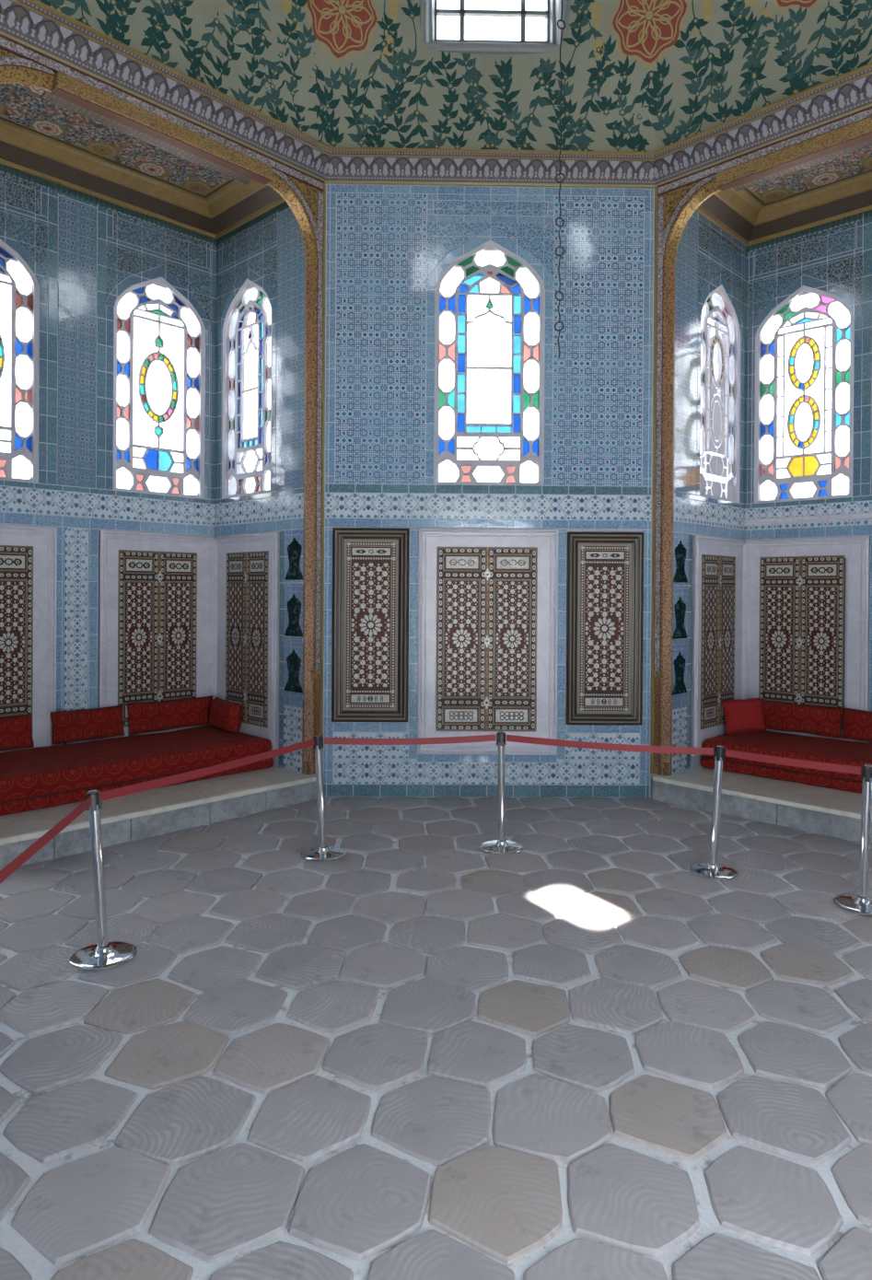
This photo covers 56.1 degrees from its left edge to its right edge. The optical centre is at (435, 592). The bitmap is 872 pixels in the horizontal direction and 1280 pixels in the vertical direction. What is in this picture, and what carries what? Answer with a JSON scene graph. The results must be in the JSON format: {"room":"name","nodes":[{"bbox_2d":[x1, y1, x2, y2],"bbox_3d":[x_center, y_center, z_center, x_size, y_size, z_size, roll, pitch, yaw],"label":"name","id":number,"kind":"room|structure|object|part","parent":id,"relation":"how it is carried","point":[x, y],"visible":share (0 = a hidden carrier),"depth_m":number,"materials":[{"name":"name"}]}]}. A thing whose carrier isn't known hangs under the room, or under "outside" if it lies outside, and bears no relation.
{"room":"ottoman palace pavilion","nodes":[
{"label":"ottoman palace pavilion","id":0,"kind":"room"},
{"bbox_2d":[0,165,216,744],"bbox_3d":[-3.410,-1.106,7.721,0.256,6.000,3.180,1,0,44],"label":"wall","id":1,"kind":"structure","parent":0,"point":[82,256],"depth_m":7.66,"materials":[{"name":"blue tile"}]},
{"bbox_2d":[0,545,33,721],"bbox_3d":[-3.896,0.441,7.019,0.058,1.715,0.834,1,0,44],"label":"shutters","id":2,"kind":"object","parent":1,"relation":"attached to","point":[16,562],"visible":0.9,"depth_m":7.21,"materials":[{"name":"red wood"}]},
{"bbox_2d":[0,240,37,483],"bbox_3d":[-3.938,-2.072,7.037,0.066,2.170,0.950,1,0,44],"label":"window","id":3,"kind":"structure","parent":1,"relation":"in","point":[26,447],"depth_m":7.28,"materials":[{"name":"glass"}]},
{"bbox_2d":[0,524,57,753],"bbox_3d":[-3.903,0.471,7.022,0.047,2.125,1.235,1,0,44],"label":"surround","id":4,"kind":"object","parent":1,"relation":"attached to","point":[43,541],"visible":0.63,"depth_m":7.38,"materials":[{"name":"white stone"}]},
{"bbox_2d":[97,530,213,740],"bbox_3d":[-2.765,0.474,8.195,0.046,2.125,1.227,1,0,44],"label":"surround","id":5,"kind":"object","parent":1,"relation":"attached to","point":[110,542],"visible":0.61,"depth_m":7.99,"materials":[{"name":"white stone"}]},
{"bbox_2d":[117,549,197,727],"bbox_3d":[-2.771,0.444,8.178,0.058,1.715,0.834,1,0,44],"label":"shutters","id":6,"kind":"object","parent":1,"relation":"attached to","point":[157,594],"visible":0.86,"depth_m":8.15,"materials":[{"name":"red wood"}]},
{"bbox_2d":[114,278,204,499],"bbox_3d":[-2.782,-2.069,8.229,0.066,2.170,0.950,1,0,44],"label":"window","id":7,"kind":"structure","parent":1,"relation":"in","point":[157,461],"depth_m":8.24,"materials":[{"name":"glass"}]},
{"bbox_2d":[0,83,288,245],"bbox_3d":[-2.796,-3.832,7.131,1.515,0.375,3.180,1,0,44],"label":"ceiling","id":8,"kind":"structure","parent":0,"point":[52,144],"depth_m":7.56,"materials":[{"name":"gold paint"}]},
{"bbox_2d":[214,205,305,773],"bbox_3d":[-1.686,-1.097,8.180,1.590,6.000,0.270,1,0,44],"label":"wall","id":9,"kind":"structure","parent":0,"point":[270,254],"depth_m":7.81,"materials":[{"name":"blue tile"}]},
{"bbox_2d":[211,532,279,750],"bbox_3d":[-1.927,0.479,8.219,1.145,2.125,0.046,1,0,44],"label":"surround","id":10,"kind":"object","parent":9,"relation":"attached to","point":[270,541],"visible":0.7,"depth_m":8.07,"materials":[{"name":"white stone"}]},
{"bbox_2d":[222,279,271,499],"bbox_3d":[-1.884,-2.063,8.260,0.870,2.170,0.065,1,0,44],"label":"window","id":11,"kind":"structure","parent":9,"relation":"in","point":[230,466],"depth_m":8.34,"materials":[{"name":"glass"}]},
{"bbox_2d":[225,550,268,727],"bbox_3d":[-1.894,0.450,8.177,0.748,1.715,0.058,1,0,44],"label":"shutters","id":12,"kind":"object","parent":9,"relation":"attached to","point":[247,572],"visible":0.94,"depth_m":8.15,"materials":[{"name":"red wood"}]},
{"bbox_2d":[0,796,871,1279],"bbox_3d":[0.523,1.959,3.607,8.632,0.058,8.450,0,0,-1],"label":"floor","id":13,"kind":"structure","parent":0,"point":[420,1052],"depth_m":3.45,"materials":[{"name":"stone"}]},
{"bbox_2d":[69,790,137,970],"bbox_3d":[-1.744,1.476,4.302,0.330,0.873,0.330,0,0,-1],"label":"barrier post","id":14,"kind":"object","parent":13,"relation":"on","point":[104,954],"visible":0.96,"depth_m":4.28,"materials":[{"name":"silver metal"}]},
{"bbox_2d":[0,766,316,870],"bbox_3d":[-2.741,1.790,7.014,1.745,0.247,3.255,1,0,44],"label":"raised platform","id":15,"kind":"structure","parent":13,"relation":"on","point":[169,808],"depth_m":6.51,"materials":[{"name":"grey stone"}]},
{"bbox_2d":[0,725,273,815],"bbox_3d":[-2.930,1.519,7.199,1.122,0.289,2.857,1,0,44],"label":"divan","id":16,"kind":"object","parent":15,"relation":"on","point":[33,778],"visible":0.93,"depth_m":6.95,"materials":[{"name":"red fabric"}]},
{"bbox_2d":[0,713,34,751],"bbox_3d":[-3.841,1.219,6.936,0.160,0.295,0.807,1,0,45],"label":"cushion","id":17,"kind":"object","parent":16,"relation":"on","point":[16,732],"visible":1,"depth_m":7.08,"materials":[{"name":"red fabric"}]},
{"bbox_2d":[50,705,124,744],"bbox_3d":[-3.219,1.218,7.579,0.164,0.291,0.667,1,0,44],"label":"cushion","id":18,"kind":"object","parent":16,"relation":"on","point":[73,726],"visible":1,"depth_m":7.51,"materials":[{"name":"red fabric"}]},
{"bbox_3d":[-2.932,1.608,7.200,1.116,0.110,2.857,1,0,44],"label":"mattress","id":19,"kind":"part","parent":16,"relation":"part of","materials":[{"name":"red fabric"}]},
{"bbox_2d":[127,695,212,734],"bbox_3d":[-2.633,1.215,8.182,0.167,0.302,0.927,1,0,44],"label":"cushion","id":20,"kind":"object","parent":16,"relation":"on","point":[144,717],"visible":0.91,"depth_m":8.09,"materials":[{"name":"red fabric"}]},
{"bbox_2d":[209,697,243,733],"bbox_3d":[-2.095,1.218,8.158,0.480,0.316,0.204,1,0,41],"label":"cushion","id":21,"kind":"object","parent":16,"relation":"on","point":[225,715],"visible":1,"depth_m":8.03,"materials":[{"name":"red fabric"}]},
{"bbox_2d":[0,34,325,774],"bbox_3d":[-2.262,-1.161,6.556,0.375,5.665,3.255,1,0,44],"label":"arch","id":22,"kind":"object","parent":15,"relation":"on","point":[64,86],"visible":1,"depth_m":7.40,"materials":[{"name":"gold wood"}]},
{"bbox_2d":[300,734,346,861],"bbox_3d":[-0.821,1.474,5.974,0.330,0.873,0.330,0,0,-1],"label":"barrier post","id":23,"kind":"object","parent":13,"relation":"on","point":[322,853],"visible":1,"depth_m":5.95,"materials":[{"name":"silver metal"}]},
{"bbox_2d":[100,738,314,801],"bbox_3d":[-1.331,1.086,5.135,0.002,0.060,1.836,1,0,29],"label":"belt","id":24,"kind":"object","parent":23,"relation":"attached to","point":[169,780],"visible":1,"depth_m":4.95,"materials":[{"name":"red fabric"}]},
{"bbox_2d":[323,733,495,744],"bbox_3d":[-0.187,1.092,6.060,1.280,0.066,0.002,0,0,-7],"label":"belt","id":25,"kind":"object","parent":23,"relation":"attached to","point":[482,738],"visible":1,"depth_m":6.06,"materials":[{"name":"red fabric"}]},
{"bbox_2d":[479,731,523,854],"bbox_3d":[0.498,1.482,6.150,0.330,0.874,0.330,0,0,-1],"label":"barrier post","id":26,"kind":"object","parent":13,"relation":"on","point":[500,846],"visible":1,"depth_m":6.12,"materials":[{"name":"silver metal"}]},
{"bbox_2d":[687,744,738,880],"bbox_3d":[1.917,1.494,5.658,0.330,0.873,0.330,0,0,-1],"label":"barrier post","id":27,"kind":"object","parent":13,"relation":"on","point":[712,869],"visible":1,"depth_m":5.63,"materials":[{"name":"silver metal"}]},
{"bbox_2d":[506,734,713,755],"bbox_3d":[1.225,1.101,5.902,1.472,0.064,0.002,0,0,18],"label":"belt","id":28,"kind":"object","parent":27,"relation":"attached to","point":[509,738],"visible":1,"depth_m":5.89,"materials":[{"name":"red fabric"}]},
{"bbox_2d":[725,749,861,774],"bbox_3d":[2.318,1.106,5.360,0.845,0.054,0.002,1,0,40],"label":"belt","id":29,"kind":"object","parent":27,"relation":"attached to","point":[825,766],"visible":1,"depth_m":5.34,"materials":[{"name":"red fabric"}]},
{"bbox_2d":[651,765,871,844],"bbox_3d":[3.712,1.833,7.111,3.255,0.247,1.745,1,0,44],"label":"raised platform","id":30,"kind":"structure","parent":13,"relation":"on","point":[809,808],"depth_m":6.97,"materials":[{"name":"grey stone"}]},
{"bbox_2d":[650,105,871,776],"bbox_3d":[3.285,-1.124,6.641,3.256,5.665,0.413,1,0,43],"label":"arch","id":31,"kind":"object","parent":30,"relation":"on","point":[676,201],"visible":1,"depth_m":7.59,"materials":[{"name":"gold wood"}]},
{"bbox_2d":[700,730,871,793],"bbox_3d":[3.934,1.564,7.335,2.857,0.289,1.020,1,0,44],"label":"divan","id":32,"kind":"object","parent":30,"relation":"on","point":[764,742],"visible":0.79,"depth_m":7.52,"materials":[{"name":"red fabric"}]},
{"bbox_2d":[721,697,766,734],"bbox_3d":[3.102,1.240,8.245,0.432,0.360,0.178,0,0,-7],"label":"cushion","id":33,"kind":"object","parent":32,"relation":"on","point":[746,715],"visible":1,"depth_m":8.19,"materials":[{"name":"red fabric"}]},
{"bbox_3d":[3.934,1.654,7.337,2.857,0.110,1.016,1,0,44],"label":"mattress","id":34,"kind":"part","parent":32,"relation":"part of","materials":[{"name":"red fabric"}]},
{"bbox_2d":[761,699,842,738],"bbox_3d":[3.609,1.261,8.244,0.906,0.293,0.162,1,0,44],"label":"cushion","id":35,"kind":"object","parent":32,"relation":"on","point":[780,716],"visible":0.79,"depth_m":8.13,"materials":[{"name":"red fabric"}]},
{"bbox_2d":[841,708,871,742],"bbox_3d":[4.269,1.269,7.603,0.927,0.297,0.166,1,0,44],"label":"cushion","id":36,"kind":"object","parent":32,"relation":"on","point":[857,724],"visible":1,"depth_m":7.78,"materials":[{"name":"red fabric"}]},
{"bbox_2d":[833,764,871,916],"bbox_3d":[2.645,1.501,5.064,0.330,0.874,0.330,0,0,-1],"label":"barrier post","id":37,"kind":"object","parent":13,"relation":"on","point":[860,903],"visible":1,"depth_m":5.04,"materials":[{"name":"silver metal"}]},
{"bbox_2d":[37,0,871,151],"bbox_3d":[0.589,-6.165,3.672,7.903,4.335,7.913,0,0,-1],"label":"ceiling","id":38,"kind":"structure","parent":0,"point":[638,75],"depth_m":7.29,"materials":[{"name":"green paint"}]},
{"bbox_2d":[418,0,570,54],"bbox_3d":[0.527,-5.550,7.492,1.520,1.329,0.818,0,0,-1],"label":"window","id":39,"kind":"structure","parent":38,"relation":"attached to","point":[552,14],"depth_m":7.53,"materials":[{"name":"grey wood"}]},
{"bbox_2d":[554,0,565,359],"bbox_3d":[0.579,-4.694,3.678,0.043,7.274,0.018,0,0,-1],"label":"hanging chain","id":40,"kind":"object","parent":38,"relation":"hanging from","point":[561,19],"visible":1,"depth_m":3.69,"materials":[{"name":"metal"}]},
{"bbox_3d":[0.555,-1.122,3.694,0.013,0.130,0.006,0,0,-1],"label":"rod","id":41,"kind":"part","parent":40,"relation":"part of","materials":[{"name":"metal"}]},
{"bbox_3d":[0.556,-1.272,3.693,0.013,0.104,0.006,0,0,-1],"label":"rod","id":42,"kind":"part","parent":40,"relation":"part of","materials":[{"name":"metal"}]},
{"bbox_3d":[0.557,-1.442,3.692,0.013,0.168,0.006,0,0,-1],"label":"rod","id":43,"kind":"part","parent":40,"relation":"part of","materials":[{"name":"metal"}]},
{"bbox_3d":[0.558,-1.608,3.692,0.013,0.098,0.006,0,0,-1],"label":"rod","id":44,"kind":"part","parent":40,"relation":"part of","materials":[{"name":"metal"}]},
{"bbox_3d":[0.560,-1.773,3.691,0.013,0.166,0.006,0,0,-1],"label":"rod","id":45,"kind":"part","parent":40,"relation":"part of","materials":[{"name":"metal"}]},
{"bbox_3d":[0.561,-1.947,3.690,0.013,0.116,0.006,0,0,-1],"label":"rod","id":46,"kind":"part","parent":40,"relation":"part of","materials":[{"name":"metal"}]},
{"bbox_3d":[0.562,-2.122,3.689,0.013,0.166,0.006,0,0,-1],"label":"rod","id":47,"kind":"part","parent":40,"relation":"part of","materials":[{"name":"metal"}]},
{"bbox_3d":[0.564,-2.392,3.688,0.013,0.307,0.006,0,0,-1],"label":"rod","id":48,"kind":"part","parent":40,"relation":"part of","materials":[{"name":"metal"}]},
{"bbox_2d":[322,184,654,797],"bbox_3d":[0.493,-1.095,7.815,3.088,6.030,0.306,0,0,-1],"label":"wall","id":49,"kind":"structure","parent":0,"point":[389,248],"depth_m":7.66,"materials":[{"name":"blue tile"}]},
{"bbox_2d":[331,527,409,721],"bbox_3d":[-0.609,0.301,7.627,0.710,1.800,0.062,0,0,-1],"label":"decorative wall panel","id":50,"kind":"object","parent":49,"relation":"in","point":[370,681],"depth_m":7.63,"materials":[{"name":"brown wood"}]},
{"bbox_3d":[-0.609,0.301,7.643,0.510,1.600,0.027,0,0,-1],"label":"door panel","id":51,"kind":"part","parent":50,"relation":"part of","materials":[{"name":"brown wood"}]},
{"bbox_2d":[0,0,871,188],"bbox_3d":[0.574,-3.912,3.682,7.940,0.250,7.950,0,0,-1],"label":"crown molding","id":52,"kind":"structure","parent":49,"relation":"attached to","point":[34,24],"depth_m":7.03,"materials":[{"name":"grey stone"}]},
{"bbox_2d":[436,546,537,732],"bbox_3d":[0.474,0.433,7.614,0.934,1.715,0.058,0,0,-1],"label":"shutters","id":53,"kind":"object","parent":49,"relation":"attached to","point":[487,597],"visible":1,"depth_m":7.61,"materials":[{"name":"brown wood"}]},
{"bbox_2d":[417,528,558,755],"bbox_3d":[0.483,0.458,7.652,1.299,2.105,0.046,0,0,-1],"label":"surround","id":54,"kind":"object","parent":49,"relation":"attached to","point":[546,541],"visible":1,"depth_m":7.64,"materials":[{"name":"white stone"}]},
{"bbox_2d":[435,241,543,485],"bbox_3d":[0.502,-2.150,7.696,1.000,2.280,0.065,0,0,-1],"label":"window","id":55,"kind":"structure","parent":49,"relation":"in","point":[456,304],"depth_m":7.70,"materials":[{"name":"glass"}]},
{"bbox_2d":[565,532,643,725],"bbox_3d":[1.579,0.336,7.660,0.710,1.800,0.062,0,0,-1],"label":"decorative wall panel","id":56,"kind":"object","parent":49,"relation":"in","point":[605,570],"depth_m":7.66,"materials":[{"name":"brown wood"}]},
{"bbox_3d":[1.579,0.336,7.675,0.510,1.600,0.027,0,0,-1],"label":"door panel","id":57,"kind":"part","parent":56,"relation":"part of","materials":[{"name":"brown wood"}]},
{"bbox_2d":[650,209,746,796],"bbox_3d":[2.660,-1.068,8.245,0.270,6.000,1.590,1,0,44],"label":"wall","id":58,"kind":"structure","parent":0,"point":[708,258],"depth_m":7.88,"materials":[{"name":"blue tile"}]},
{"bbox_2d":[700,554,735,729],"bbox_3d":[2.848,0.481,8.248,0.058,1.715,0.748,1,0,44],"label":"shutters","id":59,"kind":"object","parent":58,"relation":"attached to","point":[718,572],"visible":0.94,"depth_m":8.22,"materials":[{"name":"red wood"}]},
{"bbox_2d":[690,535,746,756],"bbox_3d":[2.879,0.511,8.291,0.046,2.125,1.145,1,0,44],"label":"surround","id":60,"kind":"object","parent":58,"relation":"attached to","point":[701,544],"visible":0.7,"depth_m":8.12,"materials":[{"name":"white stone"}]},
{"bbox_2d":[699,285,739,502],"bbox_3d":[2.868,-2.032,8.331,0.065,2.170,0.870,1,0,44],"label":"window","id":61,"kind":"structure","parent":58,"relation":"in","point":[715,424],"depth_m":8.39,"materials":[{"name":"glass"}]},
{"bbox_3d":[2.859,-2.007,8.347,0.001,2.061,0.811,1,0,44],"label":"stained glass","id":62,"kind":"part","parent":61,"relation":"part of","materials":[{"name":"white glass"}]},
{"bbox_2d":[696,145,871,252],"bbox_3d":[3.837,-3.788,7.231,3.180,0.375,1.515,1,0,44],"label":"ceiling","id":63,"kind":"structure","parent":0,"point":[836,189],"depth_m":8.03,"materials":[{"name":"gold paint"}]},
{"bbox_2d":[743,211,871,743],"bbox_3d":[4.385,-1.054,7.826,3.180,6.000,0.290,1,0,44],"label":"wall","id":64,"kind":"structure","parent":0,"point":[837,261],"depth_m":8.17,"materials":[{"name":"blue tile"}]},
{"bbox_2d":[758,555,845,730],"bbox_3d":[3.696,0.487,8.303,0.834,1.715,0.058,1,0,44],"label":"shutters","id":65,"kind":"object","parent":64,"relation":"attached to","point":[802,599],"visible":0.91,"depth_m":8.28,"materials":[{"name":"red wood"}]},
{"bbox_2d":[755,286,852,503],"bbox_3d":[3.749,-2.026,8.344,0.950,2.170,0.066,1,0,44],"label":"window","id":66,"kind":"structure","parent":64,"relation":"in","point":[801,468],"depth_m":8.35,"materials":[{"name":"glass"}]},
{"bbox_2d":[744,535,870,742],"bbox_3d":[3.717,0.517,8.292,1.227,2.125,0.047,1,0,44],"label":"surround","id":67,"kind":"object","parent":64,"relation":"attached to","point":[856,549],"visible":0.61,"depth_m":7.99,"materials":[{"name":"white stone"}]},
{"bbox_3d":[-1.583,1.484,2.398,0.330,0.874,0.330,0,0,-1],"label":"barrier post","id":68,"kind":"object","parent":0,"visible":0},
{"bbox_2d":[0,796,91,883],"bbox_3d":[-1.690,1.085,3.348,0.002,0.050,1.834,0,0,-7],"label":"belt","id":69,"kind":"object","parent":68,"relation":"attached to","point":[13,866],"visible":1,"depth_m":3.56,"materials":[{"name":"red fabric"}]}
]}

